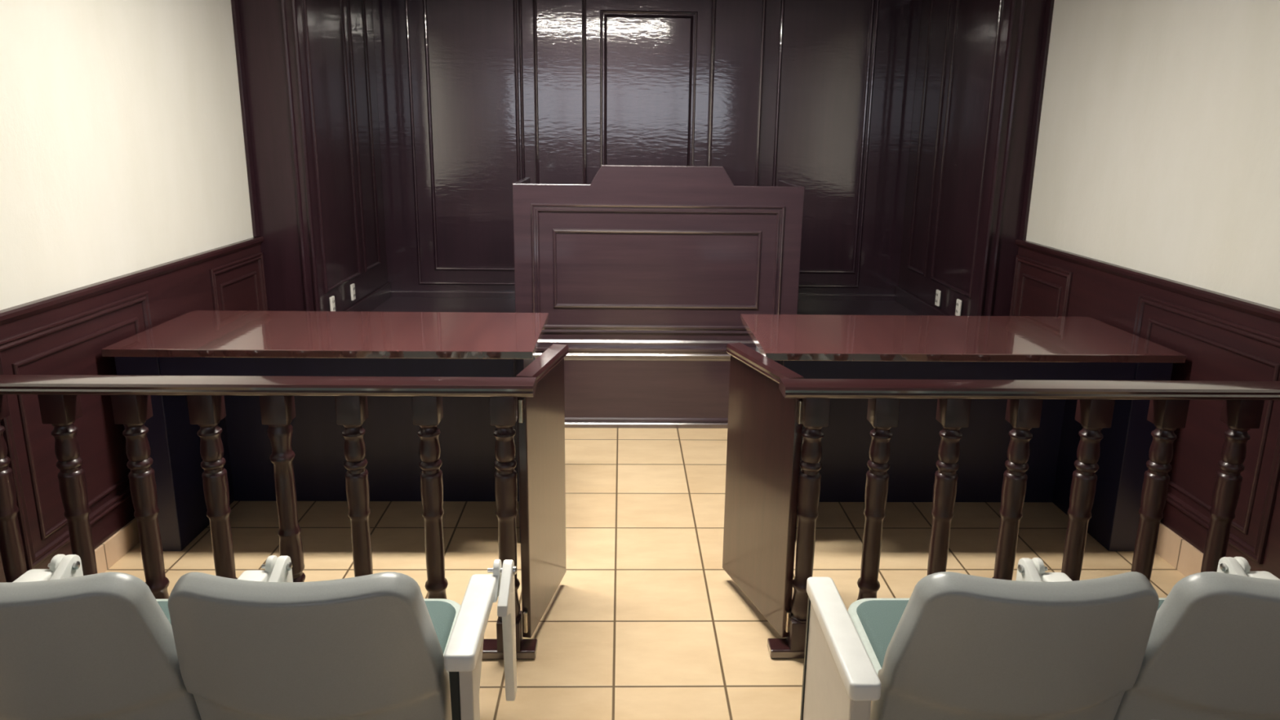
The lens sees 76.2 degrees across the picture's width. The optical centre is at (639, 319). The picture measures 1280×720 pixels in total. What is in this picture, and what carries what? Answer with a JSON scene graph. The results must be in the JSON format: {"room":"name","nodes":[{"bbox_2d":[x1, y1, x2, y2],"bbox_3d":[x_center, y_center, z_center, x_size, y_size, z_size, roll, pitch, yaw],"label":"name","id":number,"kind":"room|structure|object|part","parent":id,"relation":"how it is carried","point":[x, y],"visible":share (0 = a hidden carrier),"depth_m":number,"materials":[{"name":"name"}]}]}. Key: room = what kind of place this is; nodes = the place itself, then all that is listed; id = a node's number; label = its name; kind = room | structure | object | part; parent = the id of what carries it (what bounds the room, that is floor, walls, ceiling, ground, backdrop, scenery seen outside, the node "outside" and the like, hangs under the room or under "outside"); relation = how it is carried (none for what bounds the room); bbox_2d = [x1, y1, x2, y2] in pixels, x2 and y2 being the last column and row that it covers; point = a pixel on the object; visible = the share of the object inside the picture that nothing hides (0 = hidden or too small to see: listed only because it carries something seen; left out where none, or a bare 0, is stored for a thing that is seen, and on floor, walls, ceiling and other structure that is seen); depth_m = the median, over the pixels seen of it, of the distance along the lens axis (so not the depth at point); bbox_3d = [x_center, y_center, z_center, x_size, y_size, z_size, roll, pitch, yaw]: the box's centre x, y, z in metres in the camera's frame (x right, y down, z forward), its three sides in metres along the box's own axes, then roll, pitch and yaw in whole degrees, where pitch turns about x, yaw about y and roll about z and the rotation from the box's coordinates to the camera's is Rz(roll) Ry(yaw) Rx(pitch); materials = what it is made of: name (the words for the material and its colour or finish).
{"room":"courtroom","nodes":[
{"label":"courtroom","id":0,"kind":"room"},
{"bbox_2d":[0,0,254,310],"bbox_3d":[-1.985,0.028,1.098,0.100,2.600,6.400,0,13,-1],"label":"wall","id":1,"kind":"structure","parent":0,"point":[122,146],"depth_m":3.06,"materials":[{"name":"white paint"}]},
{"bbox_2d":[94,517,139,573],"bbox_3d":[-1.931,1.250,1.359,0.010,0.103,6.355,0,13,-1],"label":"baseboard","id":2,"kind":"structure","parent":1,"relation":"attached to","point":[108,553],"depth_m":3.06,"materials":[{"name":"tile"}]},
{"bbox_2d":[0,236,267,582],"bbox_3d":[-1.927,0.789,1.275,0.036,1.038,6.400,0,13,-1],"label":"wainscoting","id":3,"kind":"structure","parent":1,"relation":"attached to","point":[66,332],"depth_m":2.93,"materials":[{"name":"brown wood"}]},
{"bbox_3d":[-1.961,0.343,2.932,0.017,0.750,0.830,0,13,-1],"label":"panel","id":4,"kind":"part","parent":3,"relation":"part of","materials":[{"name":"brown wood"}]},
{"bbox_3d":[-1.921,0.302,1.163,0.036,0.038,6.400,0,13,-1],"label":"cap rail","id":5,"kind":"part","parent":3,"relation":"part of","materials":[{"name":"brown wood"}]},
{"bbox_3d":[-1.986,0.072,4.103,0.017,0.750,0.545,0,13,-1],"label":"panel","id":6,"kind":"part","parent":3,"relation":"part of","materials":[{"name":"brown wood"}]},
{"bbox_2d":[231,0,260,236],"bbox_3d":[-1.988,-1.194,4.077,0.018,1.560,0.045,0,13,-1],"label":"trim","id":7,"kind":"structure","parent":1,"relation":"attached to","point":[234,3],"depth_m":4.10,"materials":[{"name":"brown wood"}]},
{"bbox_2d":[238,0,391,311],"bbox_3d":[-1.909,-0.837,4.845,0.415,2.600,1.314,0,13,-1],"label":"wall","id":8,"kind":"structure","parent":0,"point":[309,65],"depth_m":4.35,"materials":[{"name":"brown wood"}]},
{"bbox_2d":[329,295,335,311],"bbox_3d":[-1.693,-0.082,4.497,0.016,0.096,0.048,0,13,-1],"label":"wall outlet","id":9,"kind":"object","parent":8,"relation":"attached to","point":[332,306],"visible":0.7,"depth_m":4.48,"materials":[{"name":"white plastic"}]},
{"bbox_2d":[350,283,355,300],"bbox_3d":[-1.700,-0.166,4.837,0.016,0.096,0.048,0,13,-1],"label":"wall outlet","id":10,"kind":"object","parent":8,"relation":"attached to","point":[352,286],"visible":1,"depth_m":4.82,"materials":[{"name":"white plastic"}]},
{"bbox_2d":[371,297,917,315],"bbox_3d":[0.045,0.218,5.139,3.560,0.458,1.299,0,13,-1],"label":"floor","id":11,"kind":"structure","parent":0,"point":[393,304],"depth_m":5.46,"materials":[{"name":"brown wood"}]},
{"bbox_2d":[512,164,804,346],"bbox_3d":[0.089,-0.396,4.633,1.528,0.967,0.609,0,13,-1],"label":"bench","id":12,"kind":"object","parent":11,"relation":"on","point":[635,255],"visible":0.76,"depth_m":4.35,"materials":[{"name":"brown wood"}]},
{"bbox_3d":[-0.662,-0.357,4.648,0.028,0.867,0.567,0,13,-1],"label":"panel","id":13,"kind":"part","parent":12,"relation":"part of","materials":[{"name":"brown wood"}]},
{"bbox_3d":[0.089,0.124,4.454,1.528,0.034,0.024,0,13,-1],"label":"moulding","id":14,"kind":"part","parent":12,"relation":"part of","materials":[{"name":"brown wood"}]},
{"bbox_3d":[0.090,-0.270,4.359,1.108,0.424,0.016,0,13,-1],"label":"moulding","id":15,"kind":"part","parent":12,"relation":"part of","materials":[{"name":"brown wood"}]},
{"bbox_3d":[0.092,-0.267,4.360,1.336,0.694,0.016,0,13,-1],"label":"frame moulding","id":16,"kind":"part","parent":12,"relation":"part of","materials":[{"name":"brown wood"}]},
{"bbox_3d":[0.838,-0.347,4.683,0.028,0.867,0.567,0,13,-1],"label":"panel","id":17,"kind":"part","parent":12,"relation":"part of","materials":[{"name":"brown wood"}]},
{"bbox_2d":[105,427,1186,719],"bbox_3d":[0.059,1.211,2.083,4.250,0.100,7.900,0,13,-1],"label":"floor","id":18,"kind":"structure","parent":0,"point":[645,620],"depth_m":3.10,"materials":[{"name":"tile"}]},
{"bbox_2d":[0,554,293,719],"bbox_3d":[-1.082,0.801,1.763,0.604,0.815,0.567,0,13,-1],"label":"seat","id":19,"kind":"object","parent":18,"relation":"on","point":[74,646],"visible":0.74,"depth_m":1.49,"materials":[{"name":"grey plastic"}]},
{"bbox_3d":[-1.320,0.591,1.704,0.058,0.035,0.220,0,13,-1],"label":"armrest","id":20,"kind":"part","parent":19,"relation":"part of","materials":[{"name":"white plastic"}]},
{"bbox_3d":[-1.130,0.672,1.553,0.495,0.469,0.219,0,13,-1],"label":"backrest","id":21,"kind":"part","parent":19,"relation":"part of","materials":[{"name":"grey plastic"}]},
{"bbox_2d":[156,600,171,624],"bbox_3d":[-1.137,0.755,1.806,0.414,0.055,0.416,0,13,-1],"label":"seat cushion","id":22,"kind":"object","parent":19,"relation":"on","point":[163,604],"depth_m":1.96,"materials":[{"name":"teal fabric"}]},
{"bbox_3d":[-0.848,0.595,1.713,0.058,0.035,0.215,0,13,-1],"label":"armrest","id":23,"kind":"part","parent":19,"relation":"part of","materials":[{"name":"white plastic"}]},
{"bbox_2d":[0,374,537,659],"bbox_3d":[-1.123,0.606,2.425,1.633,0.896,0.104,0,13,-1],"label":"railing","id":24,"kind":"object","parent":18,"relation":"on","point":[58,395],"visible":0.77,"depth_m":2.37,"materials":[{"name":"brown wood"}]},
{"bbox_3d":[-1.118,0.187,2.326,1.633,0.034,0.100,0,13,-1],"label":"rail","id":25,"kind":"part","parent":24,"relation":"part of","materials":[{"name":"brown wood"}]},
{"bbox_3d":[-1.135,1.024,2.538,1.622,0.030,0.068,0,13,-1],"label":"rail","id":26,"kind":"part","parent":24,"relation":"part of","materials":[{"name":"brown wood"}]},
{"bbox_2d":[515,343,568,638],"bbox_3d":[-0.313,0.539,2.645,0.060,0.846,0.416,3,13,10],"label":"gate","id":27,"kind":"object","parent":24,"relation":"attached to","point":[541,416],"visible":0.94,"depth_m":2.58,"materials":[{"name":"brown wood"}]},
{"bbox_3d":[-0.304,0.140,2.573,0.060,0.034,0.376,3,13,10],"label":"rail","id":28,"kind":"part","parent":27,"relation":"part of","materials":[{"name":"brown wood"}]},
{"bbox_2d":[101,310,548,551],"bbox_3d":[-1.177,0.431,3.365,1.551,0.812,0.650,0,13,-1],"label":"table","id":29,"kind":"object","parent":18,"relation":"on","point":[194,342],"visible":0.8,"depth_m":3.28,"materials":[{"name":"brown wood"}]},
{"bbox_3d":[-1.126,0.413,3.513,1.291,0.782,0.025,0,13,-1],"label":"modesty panel","id":30,"kind":"part","parent":29,"relation":"part of","materials":[{"name":"black wood"}]},
{"bbox_3d":[-0.461,0.460,3.346,0.030,0.782,0.400,0,13,-1],"label":"panel","id":31,"kind":"part","parent":29,"relation":"part of","materials":[{"name":"black wood"}]},
{"bbox_2d":[168,559,517,719],"bbox_3d":[-0.581,0.805,1.774,0.612,0.815,0.567,0,13,-1],"label":"seat","id":32,"kind":"object","parent":18,"relation":"on","point":[371,646],"visible":1,"depth_m":1.50,"materials":[{"name":"grey plastic"}]},
{"bbox_2d":[424,600,456,653],"bbox_3d":[-0.640,0.758,1.817,0.414,0.055,0.416,0,13,-1],"label":"seat cushion","id":33,"kind":"object","parent":32,"relation":"on","point":[442,614],"depth_m":1.94,"materials":[{"name":"teal fabric"}]},
{"bbox_3d":[-0.342,0.611,1.669,0.058,0.035,0.295,0,13,-1],"label":"armrest","id":34,"kind":"part","parent":32,"relation":"part of","materials":[{"name":"white plastic"}]},
{"bbox_2d":[534,345,755,428],"bbox_3d":[0.009,0.369,4.482,4.020,0.458,0.050,0,13,-1],"label":"platform","id":35,"kind":"object","parent":18,"relation":"on","point":[658,387],"visible":0.31,"depth_m":4.48,"materials":[{"name":"brown wood"}]},
{"bbox_3d":[0.007,0.568,4.518,3.970,0.054,0.025,0,13,-1],"label":"moulding","id":36,"kind":"part","parent":35,"relation":"part of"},
{"bbox_2d":[740,314,1186,551],"bbox_3d":[1.234,0.448,3.421,1.569,0.812,0.650,0,13,-1],"label":"table","id":37,"kind":"object","parent":18,"relation":"on","point":[894,347],"visible":0.69,"depth_m":3.33,"materials":[{"name":"brown wood"}]},
{"bbox_3d":[0.510,0.467,3.368,0.030,0.782,0.400,0,13,-1],"label":"panel","id":38,"kind":"part","parent":37,"relation":"part of","materials":[{"name":"brown wood"}]},
{"bbox_3d":[1.186,0.429,3.567,1.329,0.782,0.025,0,13,-1],"label":"modesty panel","id":39,"kind":"part","parent":37,"relation":"part of","materials":[{"name":"black wood"}]},
{"bbox_2d":[800,557,1159,719],"bbox_3d":[0.673,0.815,1.798,0.612,0.815,0.580,0,13,-1],"label":"seat","id":40,"kind":"object","parent":18,"relation":"on","point":[1038,645],"visible":1,"depth_m":1.53,"materials":[{"name":"grey plastic"}]},
{"bbox_3d":[0.402,0.627,1.639,0.058,0.035,0.368,0,13,-1],"label":"armrest","id":41,"kind":"part","parent":40,"relation":"part of","materials":[{"name":"white plastic"}]},
{"bbox_2d":[856,600,908,667],"bbox_3d":[0.731,0.767,1.849,0.414,0.055,0.416,0,13,-1],"label":"seat cushion","id":42,"kind":"object","parent":40,"relation":"on","point":[877,620],"depth_m":1.94,"materials":[{"name":"teal fabric"}]},
{"bbox_3d":[0.933,0.608,1.750,0.058,0.035,0.205,0,13,-1],"label":"armrest","id":43,"kind":"part","parent":40,"relation":"part of","materials":[{"name":"white plastic"}]},
{"bbox_2d":[767,378,1279,658],"bbox_3d":[1.228,0.622,2.480,1.643,0.896,0.104,0,13,-1],"label":"railing","id":44,"kind":"object","parent":18,"relation":"on","point":[1243,402],"visible":0.74,"depth_m":2.42,"materials":[{"name":"brown wood"}]},
{"bbox_2d":[722,342,804,637],"bbox_3d":[0.393,0.541,2.676,0.060,0.846,0.459,-4,14,-19],"label":"gate","id":45,"kind":"object","parent":44,"relation":"attached to","point":[765,427],"visible":0.91,"depth_m":2.63,"materials":[{"name":"brown wood"}]},
{"bbox_3d":[0.392,0.141,2.603,0.060,0.034,0.419,-4,14,-19],"label":"rail","id":46,"kind":"part","parent":45,"relation":"part of","materials":[{"name":"brown wood"}]},
{"bbox_3d":[1.225,1.041,2.593,1.638,0.030,0.068,0,13,-1],"label":"rail","id":47,"kind":"part","parent":44,"relation":"part of","materials":[{"name":"brown wood"}]},
{"bbox_3d":[1.233,0.203,2.381,1.643,0.034,0.100,0,13,-1],"label":"rail","id":48,"kind":"part","parent":44,"relation":"part of","materials":[{"name":"brown wood"}]},
{"bbox_2d":[1113,556,1279,719],"bbox_3d":[1.227,0.817,1.817,0.495,0.815,0.567,0,13,-1],"label":"seat","id":49,"kind":"object","parent":18,"relation":"on","point":[1212,652],"visible":0.8,"depth_m":1.55,"materials":[{"name":"grey plastic"}]},
{"bbox_2d":[1156,600,1164,611],"bbox_3d":[1.227,0.771,1.861,0.414,0.055,0.416,0,13,-1],"label":"seat cushion","id":50,"kind":"object","parent":49,"relation":"on","point":[1161,602],"depth_m":2.03,"materials":[{"name":"teal fabric"}]},
{"bbox_3d":[1.406,0.611,1.763,0.058,0.035,0.210,0,13,-1],"label":"armrest","id":51,"kind":"part","parent":49,"relation":"part of","materials":[{"name":"white plastic"}]},
{"bbox_2d":[371,0,922,301],"bbox_3d":[0.043,-0.977,5.555,3.600,2.600,0.150,0,13,-1],"label":"wall","id":52,"kind":"structure","parent":0,"point":[476,99],"depth_m":5.43,"materials":[{"name":"brown wood"}]},
{"bbox_2d":[894,0,1046,315],"bbox_3d":[1.975,-0.811,4.935,0.315,2.600,1.314,0,13,-1],"label":"wall","id":53,"kind":"structure","parent":0,"point":[979,60],"depth_m":4.57,"materials":[{"name":"brown wood"}]},
{"bbox_2d":[934,289,941,306],"bbox_3d":[1.806,-0.134,4.952,0.016,0.096,0.048,0,13,-1],"label":"wall outlet","id":54,"kind":"object","parent":53,"relation":"attached to","point":[938,291],"visible":1,"depth_m":4.94,"materials":[{"name":"white plastic"}]},
{"bbox_2d":[955,298,961,315],"bbox_3d":[1.813,-0.069,4.649,0.016,0.096,0.048,0,13,-1],"label":"wall outlet","id":55,"kind":"object","parent":53,"relation":"attached to","point":[958,304],"visible":0.84,"depth_m":4.63,"materials":[{"name":"white plastic"}]},
{"bbox_2d":[1026,0,1279,308],"bbox_3d":[2.163,0.056,1.194,0.100,2.600,6.400,0,13,-1],"label":"wall","id":56,"kind":"structure","parent":0,"point":[1157,153],"depth_m":3.20,"materials":[{"name":"white paint"}]},
{"bbox_2d":[1018,0,1054,239],"bbox_3d":[2.043,-1.167,4.171,0.018,1.560,0.045,0,13,-1],"label":"trim","id":57,"kind":"structure","parent":56,"relation":"attached to","point":[1050,3],"depth_m":4.19,"materials":[{"name":"brown wood"}]},
{"bbox_2d":[1008,239,1279,578],"bbox_3d":[2.086,0.806,1.366,0.036,1.060,6.400,0,13,-1],"label":"wainscoting","id":58,"kind":"structure","parent":56,"relation":"attached to","point":[1222,337],"depth_m":3.02,"materials":[{"name":"brown wood"}]},
{"bbox_3d":[2.024,0.078,4.192,0.017,0.750,0.545,0,13,-1],"label":"panel","id":59,"kind":"part","parent":58,"relation":"part of","materials":[{"name":"brown wood"}]},
{"bbox_3d":[2.092,0.308,1.251,0.036,0.038,6.400,0,13,-1],"label":"cap rail","id":60,"kind":"part","parent":58,"relation":"part of","materials":[{"name":"brown wood"}]},
{"bbox_3d":[2.049,0.349,3.021,0.017,0.750,0.830,0,13,-1],"label":"panel","id":61,"kind":"part","parent":58,"relation":"part of","materials":[{"name":"brown wood"}]},
{"bbox_2d":[1155,522,1203,576],"bbox_3d":[2.080,1.266,1.450,0.010,0.125,6.355,0,13,-1],"label":"baseboard","id":62,"kind":"structure","parent":56,"relation":"attached to","point":[1173,548],"depth_m":3.09,"materials":[{"name":"tile"}]}
]}

